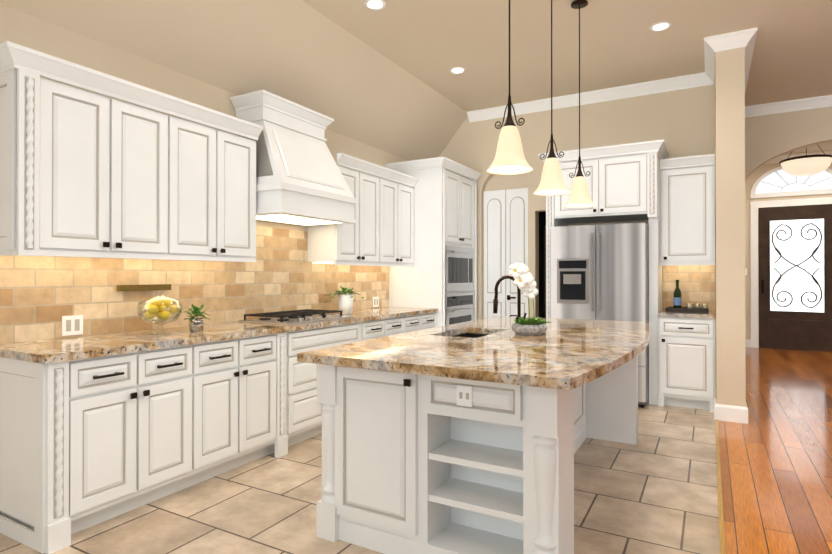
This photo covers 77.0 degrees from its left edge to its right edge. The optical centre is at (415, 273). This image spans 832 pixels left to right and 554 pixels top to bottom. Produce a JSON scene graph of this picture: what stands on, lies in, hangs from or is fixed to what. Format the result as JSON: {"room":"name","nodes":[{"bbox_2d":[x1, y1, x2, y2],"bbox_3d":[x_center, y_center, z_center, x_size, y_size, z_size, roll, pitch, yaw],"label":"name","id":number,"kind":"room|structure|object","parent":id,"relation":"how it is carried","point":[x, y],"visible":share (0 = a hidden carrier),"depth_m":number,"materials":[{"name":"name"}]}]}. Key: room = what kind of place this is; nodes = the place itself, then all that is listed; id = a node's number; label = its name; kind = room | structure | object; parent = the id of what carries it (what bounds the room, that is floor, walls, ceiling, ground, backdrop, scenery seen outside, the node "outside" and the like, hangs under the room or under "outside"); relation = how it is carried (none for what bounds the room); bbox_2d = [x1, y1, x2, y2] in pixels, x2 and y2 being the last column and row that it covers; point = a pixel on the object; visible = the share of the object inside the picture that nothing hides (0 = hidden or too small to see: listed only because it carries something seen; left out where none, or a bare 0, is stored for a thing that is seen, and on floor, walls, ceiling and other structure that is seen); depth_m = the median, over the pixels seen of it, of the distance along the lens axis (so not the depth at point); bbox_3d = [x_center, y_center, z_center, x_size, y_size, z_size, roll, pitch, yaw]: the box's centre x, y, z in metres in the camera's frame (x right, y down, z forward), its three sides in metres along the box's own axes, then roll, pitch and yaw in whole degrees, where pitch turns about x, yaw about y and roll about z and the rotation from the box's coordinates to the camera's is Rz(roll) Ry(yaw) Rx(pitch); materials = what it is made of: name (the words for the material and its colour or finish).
{"room":"kitchen","nodes":[
{"label":"kitchen","id":0,"kind":"room"},
{"bbox_2d":[0,4,410,230],"bbox_3d":[-2.014,-0.073,3.327,0.150,2.740,9.050,0,0,29],"label":"wall","id":1,"kind":"structure","parent":0,"point":[29,31],"depth_m":3.44,"materials":[{"name":"paint"}]},
{"bbox_2d":[62,315,82,335],"bbox_3d":[-2.035,0.306,3.102,0.006,0.116,0.116,0,0,29],"label":"electrical outlet plate","id":2,"kind":"object","parent":1,"relation":"attached to","point":[72,325],"visible":1,"depth_m":3.10,"materials":[{"name":"white plastic"}]},
{"bbox_2d":[0,44,183,256],"bbox_3d":[-1.877,-0.610,3.025,0.380,0.980,0.898,0,0,29],"label":"upper cabinet","id":3,"kind":"object","parent":1,"relation":"attached to","point":[84,173],"depth_m":2.84,"materials":[{"name":"paint"}]},
{"bbox_2d":[116,284,170,290],"bbox_3d":[-1.808,0.093,3.480,0.032,0.040,0.380,0,0,29],"label":"brass rail","id":4,"kind":"object","parent":1,"relation":"attached to","point":[143,287],"visible":0.95,"depth_m":3.46,"materials":[{"name":"brown metal"}]},
{"bbox_2d":[0,226,388,343],"bbox_3d":[-1.303,-0.008,4.428,0.012,0.780,4.008,0,0,29],"label":"backsplash","id":5,"kind":"structure","parent":1,"relation":"attached to","point":[40,296],"depth_m":3.70,"materials":[{"name":"tile"}]},
{"bbox_2d":[164,101,259,260],"bbox_3d":[-1.538,-0.607,3.662,0.347,0.980,0.796,0,0,29],"label":"upper cabinet","id":6,"kind":"object","parent":1,"relation":"attached to","point":[220,166],"depth_m":3.62,"materials":[{"name":"paint"}]},
{"bbox_2d":[230,90,356,225],"bbox_3d":[-1.006,-0.919,4.370,0.585,0.950,0.942,0,0,29],"label":"range hood","id":7,"kind":"object","parent":1,"relation":"attached to","point":[300,180],"visible":0.79,"depth_m":4.15,"materials":[{"name":"paint"}]},
{"bbox_2d":[307,161,386,264],"bbox_3d":[-0.684,-0.553,5.184,0.347,0.885,0.780,0,0,29],"label":"upper cabinet","id":8,"kind":"object","parent":1,"relation":"attached to","point":[380,232],"depth_m":5.08,"materials":[{"name":"paint"}]},
{"bbox_2d":[373,297,378,306],"bbox_3d":[-0.454,0.319,5.918,0.006,0.116,0.116,0,0,29],"label":"electrical outlet plate","id":9,"kind":"object","parent":1,"relation":"attached to","point":[375,301],"visible":1,"depth_m":5.92,"materials":[{"name":"white plastic"}]},
{"bbox_2d":[387,177,414,264],"bbox_3d":[-0.363,-0.550,5.754,0.347,0.885,0.780,0,0,29],"label":"upper cabinet","id":10,"kind":"object","parent":1,"relation":"attached to","point":[400,198],"depth_m":5.74,"materials":[{"name":"paint"}]},
{"bbox_2d":[0,0,467,160],"bbox_3d":[-1.761,-1.849,3.192,0.730,0.810,9.050,0,0,29],"label":"ceiling","id":11,"kind":"structure","parent":0,"point":[301,53],"depth_m":4.20,"materials":[{"name":"paint"}]},
{"bbox_2d":[0,401,719,553],"bbox_3d":[-0.243,1.346,3.043,3.510,0.100,10.300,0,0,29],"label":"floor","id":12,"kind":"structure","parent":0,"point":[654,490],"depth_m":2.91,"materials":[{"name":"beige tile"}]},
{"bbox_2d":[0,339,207,553],"bbox_3d":[-1.767,0.855,2.932,0.657,0.880,0.856,0,0,29],"label":"base cabinet","id":13,"kind":"object","parent":12,"relation":"on","point":[96,429],"depth_m":2.63,"materials":[{"name":"paint"}]},
{"bbox_2d":[0,307,438,362],"bbox_3d":[-1.008,0.401,4.281,0.661,0.040,3.974,0,0,29],"label":"countertop","id":14,"kind":"structure","parent":13,"relation":"on","point":[37,351],"depth_m":3.08,"materials":[{"name":"brown stone"}]},
{"bbox_2d":[137,291,181,334],"bbox_3d":[-1.606,0.241,3.285,0.256,0.270,0.256,0,0,29],"label":"lemon jar","id":15,"kind":"object","parent":14,"relation":"on","point":[157,305],"visible":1,"depth_m":3.25,"materials":[{"name":"clear glass"}]},
{"bbox_2d":[182,304,209,330],"bbox_3d":[-1.448,0.286,3.449,0.163,0.182,0.187,0,0,29],"label":"potted plant","id":16,"kind":"object","parent":14,"relation":"on","point":[196,323],"visible":1,"depth_m":3.42,"materials":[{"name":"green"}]},
{"bbox_2d":[238,309,353,324],"bbox_3d":[-0.971,0.352,4.345,0.530,0.058,0.810,0,0,29],"label":"cooktop","id":17,"kind":"object","parent":14,"relation":"in","point":[291,317],"visible":1,"depth_m":4.20,"materials":[{"name":"silver metal"}]},
{"bbox_2d":[321,285,363,313],"bbox_3d":[-0.663,0.247,4.998,0.424,0.273,0.522,0,0,29],"label":"potted plant","id":18,"kind":"object","parent":14,"relation":"on","point":[345,302],"visible":1,"depth_m":4.95,"materials":[{"name":"white"}]},
{"bbox_2d":[208,331,291,478],"bbox_3d":[-1.412,0.858,3.563,0.657,0.880,0.843,0,0,29],"label":"base cabinet","id":19,"kind":"object","parent":12,"relation":"on","point":[250,376],"depth_m":3.48,"materials":[{"name":"paint"}]},
{"bbox_2d":[292,319,367,444],"bbox_3d":[-0.998,0.861,4.302,0.657,0.880,1.034,0,0,29],"label":"base cabinet","id":20,"kind":"object","parent":12,"relation":"on","point":[306,412],"depth_m":4.02,"materials":[{"name":"paint"}]},
{"bbox_2d":[368,315,407,339],"bbox_3d":[-0.560,0.865,5.101,0.637,0.880,0.788,0,0,29],"label":"base cabinet","id":21,"kind":"object","parent":12,"relation":"on","point":[379,328],"depth_m":4.97,"materials":[{"name":"paint"}]},
{"bbox_2d":[408,311,438,331],"bbox_3d":[-0.237,0.868,5.676,0.637,0.880,0.782,0,0,29],"label":"base cabinet","id":22,"kind":"object","parent":12,"relation":"on","point":[415,322],"depth_m":5.56,"materials":[{"name":"paint"}]},
{"bbox_2d":[385,157,480,326],"bbox_3d":[0.240,0.013,6.404,0.762,2.596,1.084,0,0,29],"label":"tall cabinet","id":23,"kind":"object","parent":12,"relation":"on","point":[441,274],"visible":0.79,"depth_m":6.01,"materials":[{"name":"paint"}]},
{"bbox_2d":[316,332,637,553],"bbox_3d":[0.605,0.857,3.291,1.209,0.880,2.344,0,0,29],"label":"kitchen island","id":24,"kind":"object","parent":12,"relation":"on","point":[468,437],"depth_m":2.37,"materials":[{"name":"paint"}]},
{"bbox_2d":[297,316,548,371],"bbox_3d":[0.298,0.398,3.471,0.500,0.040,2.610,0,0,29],"label":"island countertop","id":25,"kind":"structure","parent":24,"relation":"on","point":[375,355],"depth_m":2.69,"materials":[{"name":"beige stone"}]},
{"bbox_2d":[389,318,650,395],"bbox_3d":[0.898,0.396,3.135,0.876,0.040,2.610,0,0,29],"label":"island countertop","id":26,"kind":"structure","parent":24,"relation":"on","point":[572,355],"depth_m":2.42,"materials":[{"name":"brown stone"}]},
{"bbox_2d":[452,333,489,337],"bbox_3d":[0.353,0.499,3.383,0.340,0.164,0.590,0,0,29],"label":"sink","id":27,"kind":"object","parent":26,"relation":"in","point":[470,335],"depth_m":3.66,"materials":[{"name":"silver metal"}]},
{"bbox_2d":[493,275,526,322],"bbox_3d":[0.625,0.194,3.423,0.196,0.365,0.176,0,0,29],"label":"faucet","id":28,"kind":"object","parent":26,"relation":"on","point":[495,304],"visible":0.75,"depth_m":3.41,"materials":[{"name":"black metal"}]},
{"bbox_2d":[508,263,552,334],"bbox_3d":[0.700,0.154,3.249,0.275,0.443,0.251,0,0,29],"label":"potted orchid","id":29,"kind":"object","parent":26,"relation":"on","point":[525,282],"visible":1,"depth_m":3.19,"materials":[{"name":"plant"}]},
{"bbox_2d":[544,225,545,317],"bbox_3d":[2.038,0.338,6.927,0.580,1.950,0.430,0,0,29],"label":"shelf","id":30,"kind":"object","parent":12,"relation":"on","point":[544,271],"visible":0.08,"depth_m":6.88,"materials":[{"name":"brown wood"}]},
{"bbox_2d":[551,223,648,407],"bbox_3d":[1.986,0.407,5.568,0.910,1.800,0.881,0,0,29],"label":"fridge","id":31,"kind":"object","parent":12,"relation":"on","point":[599,272],"visible":0.54,"depth_m":5.20,"materials":[{"name":"silver metal"}]},
{"bbox_2d":[538,139,668,404],"bbox_3d":[2.029,0.009,5.646,1.226,2.596,0.741,0,0,29],"label":"surround","id":32,"kind":"object","parent":12,"relation":"on","point":[625,186],"visible":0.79,"depth_m":5.29,"materials":[{"name":"paint"}]},
{"bbox_2d":[658,154,715,411],"bbox_3d":[2.738,0.068,5.285,0.492,2.476,0.675,0,0,29],"label":"tall cabinet","id":33,"kind":"object","parent":12,"relation":"on","point":[686,360],"visible":0.96,"depth_m":5.21,"materials":[{"name":"paint"}]},
{"bbox_2d":[665,280,708,312],"bbox_3d":[2.753,0.224,5.311,0.380,0.322,0.300,0,0,29],"label":"tray","id":34,"kind":"object","parent":33,"relation":"on","point":[677,302],"visible":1,"depth_m":5.29,"materials":[{"name":"grey"}]},
{"bbox_2d":[715,419,725,553],"bbox_3d":[0.723,1.285,1.182,0.022,0.006,8.000,0,0,29],"label":"threshold strip","id":35,"kind":"object","parent":12,"relation":"on","point":[721,525],"depth_m":3.02,"materials":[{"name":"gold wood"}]},
{"bbox_2d":[539,212,545,317],"bbox_3d":[2.244,0.062,6.784,1.350,2.500,1.150,0,0,29],"label":"wall","id":36,"kind":"structure","parent":0,"point":[542,219],"depth_m":6.92,"materials":[{"name":"black"}]},
{"bbox_2d":[302,0,831,154],"bbox_3d":[2.303,-2.176,3.722,5.840,0.150,13.950,0,0,29],"label":"ceiling","id":37,"kind":"structure","parent":0,"point":[431,43],"depth_m":4.75,"materials":[{"name":"paint"}]},
{"bbox_2d":[364,0,385,9],"bbox_3d":[-0.320,-2.096,4.076,0.170,0.008,0.170,0,0,29],"label":"recessed light","id":38,"kind":"object","parent":37,"relation":"in","point":[375,4],"visible":1,"depth_m":4.08,"materials":[{"name":"white"}]},
{"bbox_2d":[449,67,465,73],"bbox_3d":[0.428,-2.090,5.388,0.170,0.008,0.170,0,0,29],"label":"recessed light","id":39,"kind":"object","parent":37,"relation":"in","point":[457,70],"visible":1,"depth_m":5.39,"materials":[{"name":"white"}]},
{"bbox_2d":[486,0,532,174],"bbox_3d":[0.477,-1.315,2.673,0.236,1.578,0.236,0,0,29],"label":"pendant light","id":40,"kind":"object","parent":37,"relation":"hanging from","point":[509,159],"visible":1,"depth_m":2.63,"materials":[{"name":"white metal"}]},
{"bbox_2d":[533,0,569,195],"bbox_3d":[0.879,-1.312,3.388,0.236,1.578,0.236,0,0,29],"label":"pendant light","id":41,"kind":"object","parent":37,"relation":"hanging from","point":[551,182],"visible":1,"depth_m":3.35,"materials":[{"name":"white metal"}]},
{"bbox_2d":[564,0,595,207],"bbox_3d":[1.256,-1.309,4.019,0.236,1.578,0.236,0,0,29],"label":"pendant light","id":42,"kind":"object","parent":37,"relation":"hanging from","point":[579,197],"visible":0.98,"depth_m":3.99,"materials":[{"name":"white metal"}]},
{"bbox_2d":[650,22,671,31],"bbox_3d":[2.075,-2.094,4.440,0.170,0.008,0.170,0,0,29],"label":"recessed light","id":43,"kind":"object","parent":37,"relation":"in","point":[659,26],"visible":1,"depth_m":4.44,"materials":[{"name":"white"}]},
{"bbox_2d":[779,144,831,175],"bbox_3d":[5.603,-1.744,7.516,0.640,0.679,0.640,0,0,29],"label":"ceiling light","id":44,"kind":"object","parent":37,"relation":"hanging from","point":[808,165],"visible":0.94,"depth_m":7.34,"materials":[{"name":"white glass"}]},
{"bbox_2d":[436,84,714,318],"bbox_3d":[1.629,-0.389,6.386,3.510,3.400,0.150,0,0,29],"label":"wall","id":45,"kind":"structure","parent":0,"point":[681,123],"depth_m":6.18,"materials":[{"name":"paint"}]},
{"bbox_2d":[483,188,527,317],"bbox_3d":[1.139,0.117,6.644,0.604,2.370,0.075,0,0,29],"label":"door","id":46,"kind":"structure","parent":45,"relation":"attached to","point":[505,229],"depth_m":6.66,"materials":[{"name":"paint"}]},
{"bbox_2d":[467,72,714,122],"bbox_3d":[1.889,-2.033,6.110,2.780,0.115,0.090,0,0,29],"label":"crown molding","id":47,"kind":"structure","parent":45,"relation":"attached to","point":[692,80],"depth_m":6.01,"materials":[{"name":"white wood"}]},
{"bbox_2d":[715,47,745,406],"bbox_3d":[4.198,-0.386,7.152,0.220,3.400,5.800,0,0,29],"label":"column","id":48,"kind":"structure","parent":0,"point":[730,221],"depth_m":4.62,"materials":[{"name":"paint"}]},
{"bbox_2d":[703,35,718,85],"bbox_3d":[2.819,-2.038,5.020,0.090,0.115,0.900,0,0,29],"label":"crown molding","id":49,"kind":"structure","parent":48,"relation":"attached to","point":[711,44],"depth_m":4.92,"materials":[{"name":"white wood"}]},
{"bbox_2d":[714,398,717,419],"bbox_3d":[2.737,1.234,4.785,0.018,0.140,0.293,0,0,29],"label":"baseboard","id":50,"kind":"structure","parent":48,"relation":"attached to","point":[715,404],"depth_m":4.66,"materials":[{"name":"white wood"}]},
{"bbox_2d":[740,404,747,423],"bbox_3d":[3.471,1.237,5.592,0.032,0.140,2.418,0,0,29],"label":"baseboard","id":51,"kind":"structure","parent":48,"relation":"attached to","point":[744,410],"depth_m":4.55,"materials":[{"name":"white wood"}]},
{"bbox_2d":[735,27,757,114],"bbox_3d":[3.444,-2.036,5.529,0.120,0.115,2.400,0,0,29],"label":"crown molding","id":52,"kind":"structure","parent":48,"relation":"attached to","point":[746,39],"depth_m":4.59,"materials":[{"name":"white wood"}]},
{"bbox_2d":[718,347,831,553],"bbox_3d":[3.515,1.346,3.026,3.060,0.100,13.950,0,0,29],"label":"floor","id":53,"kind":"structure","parent":0,"point":[776,463],"depth_m":3.68,"materials":[{"name":"brown wood"}]},
{"bbox_2d":[745,162,831,338],"bbox_3d":[6.958,-0.378,9.014,3.210,3.400,0.150,0,0,29],"label":"wall","id":54,"kind":"structure","parent":0,"point":[754,176],"depth_m":9.45,"materials":[{"name":"paint"}]},
{"bbox_2d":[745,339,750,346],"bbox_3d":[5.783,1.255,9.570,0.610,0.140,0.018,0,0,29],"label":"baseboard","id":55,"kind":"structure","parent":54,"relation":"attached to","point":[747,341],"depth_m":9.45,"materials":[{"name":"white wood"}]},
{"bbox_2d":[750,166,831,351],"bbox_3d":[6.601,-0.297,9.083,1.340,3.240,0.074,0,0,29],"label":"front door","id":56,"kind":"structure","parent":54,"relation":"attached to","point":[798,329],"depth_m":9.10,"materials":[{"name":"brown wood"}]},
{"bbox_2d":[764,150,831,163],"bbox_3d":[6.834,-2.021,8.953,3.060,0.115,0.090,0,0,29],"label":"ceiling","id":57,"kind":"structure","parent":54,"relation":"attached to","point":[776,160],"depth_m":9.08,"materials":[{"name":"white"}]},
{"bbox_2d":[745,107,831,179],"bbox_3d":[5.324,-0.391,6.032,2.840,3.400,0.150,0,0,29],"label":"wall","id":58,"kind":"structure","parent":0,"point":[768,137],"depth_m":6.42,"materials":[{"name":"paint"}]},
{"bbox_2d":[745,95,831,116],"bbox_3d":[5.265,-2.034,5.935,2.840,0.115,0.090,0,0,29],"label":"crown molding","id":59,"kind":"structure","parent":58,"relation":"attached to","point":[820,101],"depth_m":6.34,"materials":[{"name":"white wood"}]}
]}

